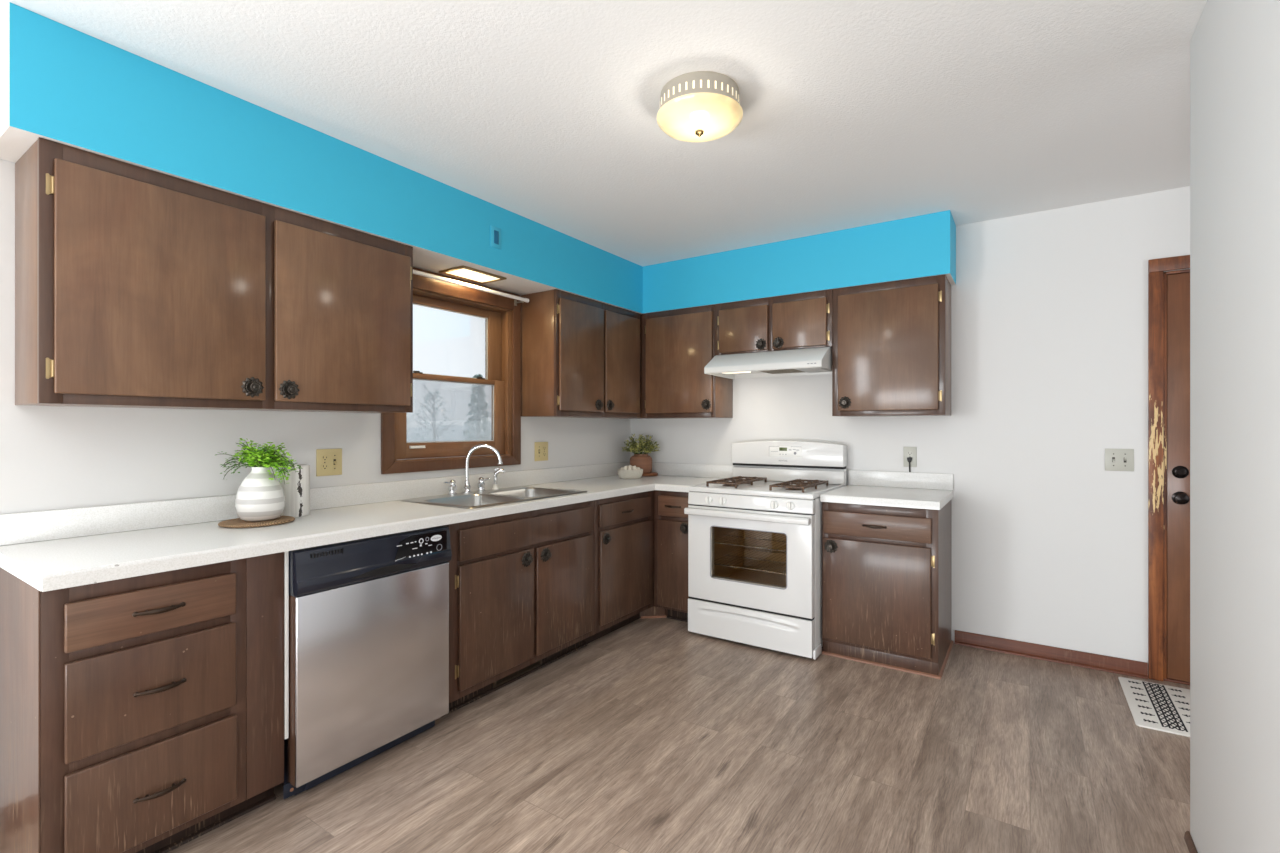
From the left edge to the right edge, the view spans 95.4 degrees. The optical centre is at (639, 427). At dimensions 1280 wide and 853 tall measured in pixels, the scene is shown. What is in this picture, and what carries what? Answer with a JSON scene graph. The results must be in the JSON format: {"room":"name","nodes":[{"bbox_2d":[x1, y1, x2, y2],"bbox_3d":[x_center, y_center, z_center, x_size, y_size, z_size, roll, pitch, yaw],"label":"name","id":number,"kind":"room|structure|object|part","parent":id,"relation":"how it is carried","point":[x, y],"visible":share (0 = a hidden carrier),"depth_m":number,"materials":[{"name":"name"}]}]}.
{"room":"kitchen","nodes":[
{"label":"kitchen","id":0,"kind":"room"},
{"bbox_2d":[0,159,630,513],"bbox_3d":[-2.088,0.038,1.808,0.150,2.440,7.270,0,0,34],"label":"wall","id":1,"kind":"structure","parent":0,"point":[52,457],"depth_m":2.15,"materials":[{"name":"white paint"}]},
{"bbox_2d":[15,137,412,412],"bbox_3d":[-1.492,-0.454,2.253,0.345,0.766,1.223,0,0,34],"label":"upper cabinet","id":2,"kind":"object","parent":1,"relation":"attached to","point":[136,286],"visible":1,"depth_m":1.96,"materials":[{"name":"brown wood"}]},
{"bbox_3d":[-1.548,-0.443,1.929,0.017,0.684,0.562,0,0,34],"label":"door","id":3,"kind":"part","parent":2,"relation":"part of","materials":[{"name":"brown wood"}]},
{"bbox_3d":[-1.397,-0.148,2.111,0.030,0.076,0.076,0,0,34],"label":"knob","id":4,"kind":"part","parent":2,"relation":"part of","materials":[{"name":"grey metal"}]},
{"bbox_3d":[-1.327,-0.146,2.216,0.030,0.076,0.076,0,0,34],"label":"knob","id":5,"kind":"part","parent":2,"relation":"part of","materials":[{"name":"grey metal"}]},
{"bbox_3d":[-1.214,-0.441,2.429,0.017,0.681,0.574,0,0,34],"label":"door","id":6,"kind":"part","parent":2,"relation":"part of","materials":[{"name":"brown wood"}]},
{"bbox_2d":[316,449,341,475],"bbox_3d":[-1.416,0.157,2.663,0.020,0.122,0.117,0,0,34],"label":"wall outlet","id":7,"kind":"object","parent":1,"relation":"attached to","point":[328,461],"visible":1,"depth_m":2.66,"materials":[{"name":"beige plastic"}]},
{"bbox_2d":[321,455,328,469],"bbox_3d":[-1.431,0.157,2.645,0.003,0.067,0.034,0,0,34],"label":"receptacle","id":8,"kind":"object","parent":7,"relation":"attached to","point":[324,458],"depth_m":2.65,"materials":[{"name":"beige plastic"}]},
{"bbox_2d":[0,461,733,545],"bbox_3d":[-0.654,0.317,2.984,0.928,0.096,3.478,0,0,34],"label":"backsplash","id":9,"kind":"structure","parent":1,"relation":"attached to","point":[25,527],"depth_m":2.30,"materials":[{"name":"laminate"}]},
{"bbox_2d":[381,267,520,473],"bbox_3d":[-1.076,-0.301,3.308,0.168,1.061,0.940,0,0,34],"label":"window","id":10,"kind":"structure","parent":1,"relation":"in","point":[502,318],"depth_m":3.41,"materials":[{"name":"brown wood"}]},
{"bbox_3d":[-1.062,-0.064,3.298,0.033,0.452,0.785,0,0,34],"label":"sash","id":11,"kind":"part","parent":10,"relation":"part of","materials":[{"name":"brown wood"}]},
{"bbox_3d":[-1.095,-0.490,3.320,0.033,0.452,0.785,0,0,34],"label":"sash","id":12,"kind":"part","parent":10,"relation":"part of","materials":[{"name":"brown wood"}]},
{"bbox_2d":[413,269,528,305],"bbox_3d":[-0.971,-0.779,3.242,0.078,0.044,0.925,0,0,34],"label":"curtain rod","id":13,"kind":"object","parent":10,"relation":"attached to","point":[522,300],"visible":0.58,"depth_m":3.24,"materials":[{"name":"white metal"}]},
{"bbox_2d":[535,442,547,460],"bbox_3d":[-0.642,0.154,3.823,0.020,0.124,0.124,0,0,34],"label":"wall outlet","id":14,"kind":"object","parent":1,"relation":"attached to","point":[541,448],"visible":1,"depth_m":3.82,"materials":[{"name":"beige plastic"}]},
{"bbox_2d":[521,289,640,418],"bbox_3d":[-0.353,-0.454,3.961,0.345,0.766,0.922,0,0,34],"label":"upper cabinet","id":15,"kind":"object","parent":1,"relation":"attached to","point":[581,356],"visible":1,"depth_m":3.67,"materials":[{"name":"brown wood"}]},
{"bbox_3d":[-0.365,-0.446,3.701,0.017,0.683,0.431,0,0,34],"label":"door","id":16,"kind":"part","parent":15,"relation":"part of","materials":[{"name":"brown wood"}]},
{"bbox_3d":[-0.259,-0.151,3.817,0.030,0.076,0.076,0,0,34],"label":"knob","id":17,"kind":"part","parent":15,"relation":"part of","materials":[{"name":"grey metal"}]},
{"bbox_3d":[-0.191,-0.153,3.919,0.030,0.076,0.076,0,0,34],"label":"knob","id":18,"kind":"part","parent":15,"relation":"part of","materials":[{"name":"grey metal"}]},
{"bbox_3d":[-0.120,-0.446,4.068,0.017,0.683,0.406,0,0,34],"label":"door","id":19,"kind":"part","parent":15,"relation":"part of","materials":[{"name":"brown wood"}]},
{"bbox_2d":[0,2,955,313],"bbox_3d":[-0.081,-1.009,2.598,2.310,0.344,3.485,0,0,34],"label":"soffit","id":20,"kind":"structure","parent":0,"point":[60,83],"depth_m":2.43,"materials":[{"name":"teal paint"}]},
{"bbox_2d":[439,265,505,283],"bbox_3d":[-0.909,-0.832,3.177,0.198,0.009,0.300,0,0,34],"label":"recessed light","id":21,"kind":"object","parent":20,"relation":"in","point":[463,272],"visible":1,"depth_m":3.15,"materials":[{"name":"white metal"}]},
{"bbox_2d":[491,225,500,248],"bbox_3d":[-0.762,-1.009,3.087,0.007,0.110,0.072,0,0,34],"label":"cover plate","id":22,"kind":"object","parent":20,"relation":"attached to","point":[495,232],"visible":1,"depth_m":3.08,"materials":[{"name":"teal plastic"}]},
{"bbox_2d":[0,0,1206,266],"bbox_3d":[0.074,-1.232,0.366,5.350,0.100,7.270,0,0,34],"label":"ceiling","id":23,"kind":"structure","parent":0,"point":[857,113],"depth_m":2.08,"materials":[{"name":"white paint"}]},
{"bbox_2d":[657,71,742,141],"bbox_3d":[0.211,-1.106,2.066,0.304,0.148,0.304,0,0,34],"label":"ceiling light","id":24,"kind":"object","parent":23,"relation":"attached to","point":[700,106],"visible":1,"depth_m":1.98,"materials":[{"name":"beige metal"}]},
{"bbox_2d":[167,616,1189,852],"bbox_3d":[0.074,1.308,0.366,5.350,0.100,7.270,0,0,34],"label":"floor","id":25,"kind":"structure","parent":0,"point":[653,735],"depth_m":2.18,"materials":[{"name":"brown wood"}]},
{"bbox_2d":[0,552,283,852],"bbox_3d":[-1.579,0.833,1.858,0.639,0.849,0.580,0,0,34],"label":"base cabinet","id":26,"kind":"object","parent":25,"relation":"on","point":[144,713],"visible":0.93,"depth_m":1.64,"materials":[{"name":"brown wood"}]},
{"bbox_3d":[-1.757,0.833,1.629,0.594,0.849,0.003,0,0,34],"label":"panel","id":27,"kind":"part","parent":26,"relation":"part of","materials":[{"name":"brown wood"}]},
{"bbox_3d":[-1.370,0.735,1.657,0.017,0.258,0.388,0,0,34],"label":"drawer","id":28,"kind":"part","parent":26,"relation":"part of","materials":[{"name":"brown wood"}]},
{"bbox_3d":[-1.370,0.516,1.657,0.017,0.127,0.388,0,0,34],"label":"drawer","id":29,"kind":"part","parent":26,"relation":"part of","materials":[{"name":"brown wood"}]},
{"bbox_3d":[-1.369,1.025,1.658,0.017,0.262,0.390,0,0,34],"label":"drawer","id":30,"kind":"part","parent":26,"relation":"part of","materials":[{"name":"brown wood"}]},
{"bbox_3d":[-1.352,0.514,1.645,0.025,0.016,0.122,0,0,34],"label":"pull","id":31,"kind":"part","parent":26,"relation":"part of","materials":[{"name":"brown metal"}]},
{"bbox_3d":[-1.351,1.029,1.647,0.025,0.016,0.122,0,0,34],"label":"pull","id":32,"kind":"part","parent":26,"relation":"part of","materials":[{"name":"brown metal"}]},
{"bbox_3d":[-1.351,0.736,1.647,0.025,0.016,0.122,0,0,34],"label":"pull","id":33,"kind":"part","parent":26,"relation":"part of","materials":[{"name":"brown metal"}]},
{"bbox_2d":[283,525,451,798],"bbox_3d":[-1.224,0.835,2.353,0.624,0.846,0.636,0,0,34],"label":"dishwasher","id":34,"kind":"object","parent":25,"relation":"on","point":[366,620],"visible":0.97,"depth_m":2.13,"materials":[{"name":"navy steel"},{"name":"brushed steel"},{"name":"white plastic"}]},
{"bbox_2d":[283,738,287,783],"bbox_3d":[-1.253,0.828,2.381,0.545,0.800,0.590,0,0,34],"label":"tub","id":35,"kind":"object","parent":34,"relation":"in","point":[285,740],"depth_m":2.00,"materials":[{"name":"metal"}]},
{"bbox_3d":[-1.003,0.882,2.215,0.050,0.636,0.613,0,0,34],"label":"door","id":36,"kind":"part","parent":34,"relation":"part of","materials":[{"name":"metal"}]},
{"bbox_3d":[-1.035,1.225,2.207,0.040,0.058,0.602,0,0,34],"label":"toe panel","id":37,"kind":"part","parent":34,"relation":"part of","materials":[{"name":"black metal"}]},
{"bbox_3d":[-0.961,0.535,2.198,0.014,0.026,0.270,0,0,34],"label":"handle","id":38,"kind":"part","parent":34,"relation":"part of","materials":[{"name":"black plastic"}]},
{"bbox_3d":[-0.881,0.473,2.335,0.016,0.094,0.245,0,0,34],"label":"control panel","id":39,"kind":"part","parent":34,"relation":"part of","materials":[{"name":"black plastic"}]},
{"bbox_2d":[442,500,593,716],"bbox_3d":[-0.768,0.833,3.069,0.644,0.849,1.004,0,0,34],"label":"base cabinet","id":40,"kind":"object","parent":25,"relation":"on","point":[521,585],"visible":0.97,"depth_m":2.81,"materials":[{"name":"brown wood"}]},
{"bbox_3d":[-0.660,0.874,2.720,0.017,0.545,0.452,0,0,34],"label":"door","id":41,"kind":"part","parent":40,"relation":"part of","materials":[{"name":"brown wood"}]},
{"bbox_2d":[492,660,541,687],"bbox_3d":[-0.611,1.216,2.923,0.010,0.056,0.335,0,0,34],"label":"vent","id":42,"kind":"object","parent":40,"relation":"attached to","point":[538,663],"visible":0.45,"depth_m":2.91,"materials":[{"name":"black"}]},
{"bbox_3d":[-0.544,0.645,2.853,0.030,0.076,0.076,0,0,34],"label":"knob","id":43,"kind":"part","parent":40,"relation":"part of","materials":[{"name":"grey metal"}]},
{"bbox_3d":[-0.470,0.646,2.963,0.030,0.076,0.076,0,0,34],"label":"knob","id":44,"kind":"part","parent":40,"relation":"part of","materials":[{"name":"grey metal"}]},
{"bbox_3d":[-0.397,0.875,3.115,0.017,0.543,0.446,0,0,34],"label":"door","id":45,"kind":"part","parent":40,"relation":"part of","materials":[{"name":"brown wood"}]},
{"bbox_2d":[585,490,665,643],"bbox_3d":[-0.139,0.833,3.993,0.665,0.849,1.229,0,0,34],"label":"base cabinet","id":46,"kind":"object","parent":25,"relation":"on","point":[624,524],"depth_m":3.55,"materials":[{"name":"brown wood"}]},
{"bbox_2d":[0,461,733,591],"bbox_3d":[-0.654,0.338,2.983,0.928,0.138,3.481,0,0,34],"label":"countertop","id":47,"kind":"structure","parent":46,"relation":"on","point":[49,550],"depth_m":2.10,"materials":[{"name":"laminate"}]},
{"bbox_2d":[218,516,294,527],"bbox_3d":[-1.467,0.359,2.235,0.248,0.011,0.248,0,0,34],"label":"woven mat","id":48,"kind":"object","parent":47,"relation":"on","point":[232,523],"visible":0.77,"depth_m":2.18,"materials":[{"name":"beige wicker"}]},
{"bbox_2d":[216,438,302,520],"bbox_3d":[-1.470,0.196,2.257,0.299,0.315,0.199,0,0,22],"label":"potted fern","id":49,"kind":"object","parent":48,"relation":"on","point":[260,496],"visible":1,"depth_m":2.21,"materials":[{"name":"white ceramic"}]},
{"bbox_2d":[235,466,284,520],"bbox_3d":[-1.467,0.251,2.253,0.162,0.204,0.162,0,0,34],"label":"vase","id":50,"kind":"object","parent":48,"relation":"on","point":[259,497],"depth_m":2.20,"materials":[{"name":"ceramic"}]},
{"bbox_2d":[281,464,309,516],"bbox_3d":[-1.438,0.260,2.431,0.106,0.210,0.106,0,0,34],"label":"vase","id":51,"kind":"object","parent":47,"relation":"on","point":[296,490],"visible":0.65,"depth_m":2.39,"materials":[{"name":"white ceramic"}]},
{"bbox_2d":[443,444,502,494],"bbox_3d":[-0.940,0.225,3.245,0.316,0.272,0.170,0,0,-25],"label":"faucet","id":52,"kind":"object","parent":47,"relation":"on","point":[452,487],"visible":1,"depth_m":3.23,"materials":[{"name":"silver metal"}]},
{"bbox_3d":[-1.026,0.320,3.143,0.052,0.080,0.088,0,0,34],"label":"handle","id":53,"kind":"part","parent":52,"relation":"part of","materials":[{"name":"silver metal"}]},
{"bbox_3d":[-0.879,0.225,3.244,0.227,0.272,0.059,0,0,-4],"label":"spout","id":54,"kind":"part","parent":52,"relation":"part of","materials":[{"name":"silver metal"}]},
{"bbox_3d":[-0.897,0.320,3.337,0.052,0.080,0.088,0,0,34],"label":"handle","id":55,"kind":"part","parent":52,"relation":"part of","materials":[{"name":"silver metal"}]},
{"bbox_2d":[400,486,587,508],"bbox_3d":[-0.752,0.440,3.128,0.548,0.158,0.858,0,0,34],"label":"sink","id":56,"kind":"object","parent":47,"relation":"in","point":[490,497],"visible":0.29,"depth_m":3.14,"materials":[{"name":"silver metal"}]},
{"bbox_2d":[492,468,503,489],"bbox_3d":[-0.832,0.296,3.415,0.070,0.128,0.040,0,0,-11],"label":"sprayer","id":57,"kind":"object","parent":56,"relation":"on","point":[495,485],"visible":1,"depth_m":3.40,"materials":[{"name":"white plastic"}]},
{"bbox_2d":[617,469,642,478],"bbox_3d":[-0.071,0.332,4.225,0.188,0.066,0.188,0,0,34],"label":"bowl","id":58,"kind":"object","parent":47,"relation":"on","point":[623,474],"visible":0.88,"depth_m":4.15,"materials":[{"name":"white ceramic"}]},
{"bbox_2d":[642,472,657,476],"bbox_3d":[0.039,0.353,4.466,0.198,0.023,0.198,0,0,34],"label":"wooden board","id":59,"kind":"object","parent":47,"relation":"on","point":[651,473],"visible":0.51,"depth_m":4.38,"materials":[{"name":"brown wood"}]},
{"bbox_2d":[622,434,659,472],"bbox_3d":[0.001,0.191,4.452,0.300,0.301,0.303,0,0,34],"label":"potted plant","id":60,"kind":"object","parent":59,"relation":"on","point":[643,461],"visible":0.95,"depth_m":4.40,"materials":[{"name":"green plant"}]},
{"bbox_3d":[0.008,0.271,4.455,0.172,0.141,0.172,0,0,34],"label":"pot","id":61,"kind":"part","parent":60,"relation":"part of","materials":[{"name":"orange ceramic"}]},
{"bbox_3d":[-0.185,0.645,3.390,0.030,0.076,0.076,0,0,34],"label":"knob","id":62,"kind":"part","parent":46,"relation":"part of","materials":[{"name":"grey metal"}]},
{"bbox_3d":[-0.082,0.511,3.588,0.017,0.130,0.542,0,0,34],"label":"drawer","id":63,"kind":"part","parent":46,"relation":"part of","materials":[{"name":"brown wood"}]},
{"bbox_3d":[-0.078,0.873,3.594,0.017,0.546,0.548,0,0,34],"label":"door","id":64,"kind":"part","parent":46,"relation":"part of","materials":[{"name":"brown wood"}]},
{"bbox_3d":[0.083,1.221,3.864,0.182,0.074,0.026,0,0,-8],"label":"corner toe kick","id":65,"kind":"part","parent":46,"relation":"part of","materials":[{"name":"brown wood"}]},
{"bbox_2d":[654,490,688,621],"bbox_3d":[0.382,0.833,3.997,0.328,0.849,0.644,0,0,34],"label":"base cabinet","id":66,"kind":"object","parent":25,"relation":"on","point":[670,520],"visible":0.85,"depth_m":3.77,"materials":[{"name":"brown wood"}]},
{"bbox_3d":[0.205,0.507,3.749,0.122,0.016,0.025,0,0,34],"label":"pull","id":67,"kind":"part","parent":66,"relation":"part of","materials":[{"name":"brown metal"}]},
{"bbox_3d":[0.236,0.508,3.754,0.272,0.130,0.017,0,0,34],"label":"drawer","id":68,"kind":"part","parent":66,"relation":"part of","materials":[{"name":"brown wood"}]},
{"bbox_3d":[0.234,0.883,3.755,0.277,0.563,0.017,0,0,34],"label":"door","id":69,"kind":"part","parent":66,"relation":"part of","materials":[{"name":"brown wood"}]},
{"bbox_3d":[0.278,0.638,3.697,0.076,0.076,0.030,0,0,34],"label":"knob","id":70,"kind":"part","parent":66,"relation":"part of","materials":[{"name":"grey metal"}]},
{"bbox_2d":[684,441,846,659],"bbox_3d":[0.799,0.672,3.615,0.778,1.172,0.775,0,0,34],"label":"gas range","id":71,"kind":"object","parent":25,"relation":"on","point":[755,534],"visible":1,"depth_m":3.43,"materials":[{"name":"white metal"}]},
{"bbox_3d":[0.403,0.429,3.466,0.046,0.046,0.030,0,0,34],"label":"burner knob","id":72,"kind":"part","parent":71,"relation":"part of","materials":[{"name":"white plastic"}]},
{"bbox_3d":[0.480,0.429,3.415,0.046,0.046,0.030,0,0,34],"label":"burner knob","id":73,"kind":"part","parent":71,"relation":"part of","materials":[{"name":"white plastic"}]},
{"bbox_2d":[684,505,814,618],"bbox_3d":[0.786,0.751,3.607,0.758,0.558,0.747,0,0,34],"label":"oven","id":74,"kind":"object","parent":71,"relation":"in","point":[758,560],"depth_m":3.41,"materials":[{"name":"white metal"}]},
{"bbox_3d":[0.620,1.139,3.358,0.758,0.198,0.062,0,0,34],"label":"storage drawer","id":75,"kind":"part","parent":71,"relation":"part of","materials":[{"name":"white metal"}]},
{"bbox_3d":[0.624,0.428,3.363,0.762,0.076,0.050,0,0,34],"label":"control panel","id":76,"kind":"part","parent":71,"relation":"part of","materials":[{"name":"white metal"}]},
{"bbox_2d":[689,476,844,499],"bbox_3d":[0.797,0.353,3.623,0.766,0.068,0.659,0,0,34],"label":"cooktop","id":77,"kind":"object","parent":71,"relation":"in","point":[738,487],"depth_m":3.48,"materials":[{"name":"white metal"}]},
{"bbox_3d":[0.743,0.429,3.240,0.046,0.046,0.030,0,0,34],"label":"burner knob","id":78,"kind":"part","parent":71,"relation":"part of","materials":[{"name":"white plastic"}]},
{"bbox_3d":[0.819,0.429,3.189,0.046,0.046,0.030,0,0,34],"label":"burner knob","id":79,"kind":"part","parent":71,"relation":"part of","materials":[{"name":"white plastic"}]},
{"bbox_2d":[822,499,953,678],"bbox_3d":[1.413,0.833,3.309,0.592,0.849,0.644,0,0,34],"label":"base cabinet","id":80,"kind":"object","parent":25,"relation":"on","point":[887,570],"visible":0.97,"depth_m":3.06,"materials":[{"name":"brown wood"}]},
{"bbox_3d":[1.040,0.650,3.189,0.076,0.076,0.030,0,0,34],"label":"knob","id":81,"kind":"part","parent":80,"relation":"part of","materials":[{"name":"grey metal"}]},
{"bbox_3d":[1.231,0.520,3.065,0.122,0.016,0.025,0,0,34],"label":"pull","id":82,"kind":"part","parent":80,"relation":"part of","materials":[{"name":"brown metal"}]},
{"bbox_3d":[1.240,0.885,3.084,0.541,0.558,0.017,0,0,34],"label":"door","id":83,"kind":"part","parent":80,"relation":"part of","materials":[{"name":"brown wood"}]},
{"bbox_3d":[1.242,0.520,3.082,0.540,0.127,0.017,0,0,34],"label":"drawer","id":84,"kind":"part","parent":80,"relation":"part of","materials":[{"name":"brown wood"}]},
{"bbox_2d":[820,470,952,509],"bbox_3d":[1.416,0.338,3.317,0.592,0.138,0.627,0,0,34],"label":"countertop","id":85,"kind":"structure","parent":80,"relation":"on","point":[933,491],"depth_m":3.40,"materials":[{"name":"laminate"}]},
{"bbox_3d":[1.662,0.833,3.171,0.001,0.849,0.594,0,0,34],"label":"panel","id":86,"kind":"part","parent":80,"relation":"part of","materials":[{"name":"brown wood"}]},
{"bbox_2d":[1118,677,1189,736],"bbox_3d":[2.628,1.254,2.443,0.912,0.008,0.570,0,0,34],"label":"door mat","id":87,"kind":"object","parent":25,"relation":"on","point":[1165,708],"visible":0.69,"depth_m":2.62,"materials":[{"name":"white fabric"}]},
{"bbox_2d":[631,186,1189,662],"bbox_3d":[2.058,0.038,3.340,5.350,2.440,0.120,0,0,34],"label":"wall","id":88,"kind":"structure","parent":0,"point":[1049,308],"depth_m":3.18,"materials":[{"name":"white paint"}]},
{"bbox_2d":[610,304,732,418],"bbox_3d":[0.202,-0.454,4.296,0.891,0.766,0.345,0,0,34],"label":"upper cabinet","id":89,"kind":"object","parent":88,"relation":"attached to","point":[677,345],"visible":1,"depth_m":4.08,"materials":[{"name":"brown wood"}]},
{"bbox_3d":[0.262,-0.454,4.117,0.594,0.766,0.018,0,0,34],"label":"frame","id":90,"kind":"part","parent":89,"relation":"part of","materials":[{"name":"brown wood"}]},
{"bbox_3d":[0.266,-0.448,4.092,0.535,0.686,0.017,0,0,34],"label":"door","id":91,"kind":"part","parent":89,"relation":"part of","materials":[{"name":"brown wood"}]},
{"bbox_3d":[0.442,-0.159,3.947,0.076,0.076,0.030,0,0,34],"label":"knob","id":92,"kind":"part","parent":89,"relation":"part of","materials":[{"name":"grey metal"}]},
{"bbox_2d":[704,347,831,379],"bbox_3d":[0.864,-0.419,3.777,0.760,0.144,0.470,0,0,34],"label":"range hood","id":93,"kind":"object","parent":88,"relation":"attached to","point":[807,361],"visible":0.98,"depth_m":3.65,"materials":[{"name":"white metal"}]},
{"bbox_2d":[715,289,831,354],"bbox_3d":[0.900,-0.664,3.831,0.784,0.344,0.345,0,0,34],"label":"upper cabinet","id":94,"kind":"object","parent":88,"relation":"attached to","point":[800,320],"visible":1,"depth_m":3.69,"materials":[{"name":"brown wood"}]},
{"bbox_3d":[0.675,-0.645,3.820,0.343,0.287,0.017,0,0,34],"label":"door","id":95,"kind":"part","parent":94,"relation":"part of","materials":[{"name":"brown wood"}]},
{"bbox_3d":[0.769,-0.537,3.729,0.076,0.076,0.030,0,0,34],"label":"knob","id":96,"kind":"part","parent":94,"relation":"part of","materials":[{"name":"grey metal"}]},
{"bbox_3d":[0.865,-0.537,3.664,0.076,0.076,0.030,0,0,34],"label":"knob","id":97,"kind":"part","parent":94,"relation":"part of","materials":[{"name":"grey metal"}]},
{"bbox_3d":[0.985,-0.645,3.613,0.339,0.287,0.017,0,0,34],"label":"door","id":98,"kind":"part","parent":94,"relation":"part of","materials":[{"name":"brown wood"}]},
{"bbox_2d":[832,274,950,416],"bbox_3d":[1.479,-0.454,3.444,0.608,0.766,0.345,0,0,34],"label":"upper cabinet","id":99,"kind":"object","parent":88,"relation":"attached to","point":[891,341],"visible":1,"depth_m":3.32,"materials":[{"name":"brown wood"}]},
{"bbox_3d":[1.205,-0.150,3.438,0.076,0.076,0.030,0,0,34],"label":"knob","id":100,"kind":"part","parent":99,"relation":"part of","materials":[{"name":"grey metal"}]},
{"bbox_2d":[849,470,952,489],"bbox_3d":[1.585,0.317,3.570,0.592,0.096,0.019,0,0,34],"label":"backsplash","id":101,"kind":"structure","parent":88,"relation":"attached to","point":[937,481],"depth_m":3.55,"materials":[{"name":"laminate"}]},
{"bbox_2d":[904,447,916,466],"bbox_3d":[1.641,0.176,3.540,0.073,0.122,0.008,0,0,34],"label":"wall outlet","id":102,"kind":"object","parent":88,"relation":"attached to","point":[908,451],"visible":1,"depth_m":3.54,"materials":[{"name":"grey plastic"}]},
{"bbox_2d":[907,457,911,471],"bbox_3d":[1.633,0.224,3.529,0.028,0.090,0.023,0,0,34],"label":"power cord","id":103,"kind":"object","parent":102,"relation":"hanging from","point":[909,459],"visible":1,"depth_m":3.52,"materials":[{"name":"black rubber"}]},
{"bbox_2d":[907,451,912,461],"bbox_3d":[1.639,0.176,3.538,0.034,0.067,0.003,0,0,34],"label":"receptacle","id":104,"kind":"object","parent":102,"relation":"attached to","point":[909,453],"depth_m":3.54,"materials":[{"name":"grey plastic"}]},
{"bbox_2d":[954,630,1147,678],"bbox_3d":[2.192,1.220,3.162,0.857,0.076,0.025,0,0,34],"label":"baseboard","id":105,"kind":"structure","parent":88,"relation":"attached to","point":[1133,668],"depth_m":3.13,"materials":[{"name":"brown wood"}]},
{"bbox_2d":[1105,449,1133,470],"bbox_3d":[2.459,0.164,2.988,0.116,0.114,0.020,0,0,34],"label":"light switch","id":106,"kind":"object","parent":88,"relation":"attached to","point":[1115,459],"visible":1,"depth_m":2.99,"materials":[{"name":"grey plastic"}]},
{"bbox_2d":[1148,255,1189,680],"bbox_3d":[2.972,0.207,2.713,0.934,2.100,0.128,0,0,34],"label":"trim","id":107,"kind":"structure","parent":88,"relation":"attached to","point":[1157,279],"depth_m":2.90,"materials":[{"name":"brown wood"}]},
{"bbox_2d":[1164,678,1189,684],"bbox_3d":[2.974,1.252,2.720,0.814,0.010,0.114,0,0,34],"label":"trim","id":108,"kind":"structure","parent":88,"relation":"attached to","point":[1167,679],"depth_m":2.87,"materials":[{"name":"brown wood"}]},
{"bbox_2d":[1167,273,1189,681],"bbox_3d":[2.951,0.242,2.679,0.791,2.008,0.093,0,0,34],"label":"door","id":109,"kind":"structure","parent":88,"relation":"in","point":[1178,285],"depth_m":2.88,"materials":[{"name":"brown wood"}]},
{"bbox_3d":[2.652,0.346,2.854,0.064,0.064,0.053,0,0,34],"label":"knob","id":110,"kind":"part","parent":109,"relation":"part of","materials":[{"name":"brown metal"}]},
{"bbox_2d":[1190,0,1279,852],"bbox_3d":[0.854,0.038,0.434,0.120,2.440,3.149,0,0,34],"label":"wall","id":111,"kind":"structure","parent":0,"point":[1235,44],"depth_m":1.39,"materials":[{"name":"white paint"}]},
{"bbox_2d":[1184,831,1197,852],"bbox_3d":[0.798,1.245,0.472,0.012,0.026,3.151,0,0,34],"label":"baseboard","id":112,"kind":"structure","parent":111,"relation":"attached to","point":[1190,844],"depth_m":1.74,"materials":[{"name":"brown wood"}]},
{"label":"outside","id":113,"kind":"structure","parent":0,"visible":0},
{"bbox_3d":[-36.359,2.508,76.979,139.400,0.100,200.000,0,0,34],"label":"ground","id":114,"kind":"structure","parent":113,"visible":0},
{"bbox_2d":[407,416,415,441],"bbox_3d":[-20.899,0.003,49.119,3.964,4.918,4.018,0,0,-20],"label":"tree","id":115,"kind":"object","parent":114,"relation":"on","point":[412,416],"visible":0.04,"depth_m":49.54,"materials":[{"name":"grey plant"}]},
{"bbox_2d":[412,383,454,441],"bbox_3d":[-15.313,-0.428,43.199,3.311,5.778,3.443,0,0,34],"label":"tree","id":116,"kind":"object","parent":114,"relation":"on","point":[433,414],"visible":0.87,"depth_m":43.02,"materials":[{"name":"grey plant"}]},
{"bbox_2d":[462,374,491,440],"bbox_3d":[-11.570,-0.695,41.737,2.952,6.312,2.873,0,0,34],"label":"tree","id":117,"kind":"object","parent":114,"relation":"on","point":[480,394],"visible":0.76,"depth_m":41.38,"materials":[{"name":"grey plant"}]},
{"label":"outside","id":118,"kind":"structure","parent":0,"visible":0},
{"bbox_2d":[407,425,491,441],"bbox_3d":[-44.144,-0.226,106.214,30.000,5.568,200.000,0,0,34],"label":"hill","id":119,"kind":"structure","parent":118,"point":[458,435],"depth_m":105.28,"materials":[{"name":"white"}]}
]}

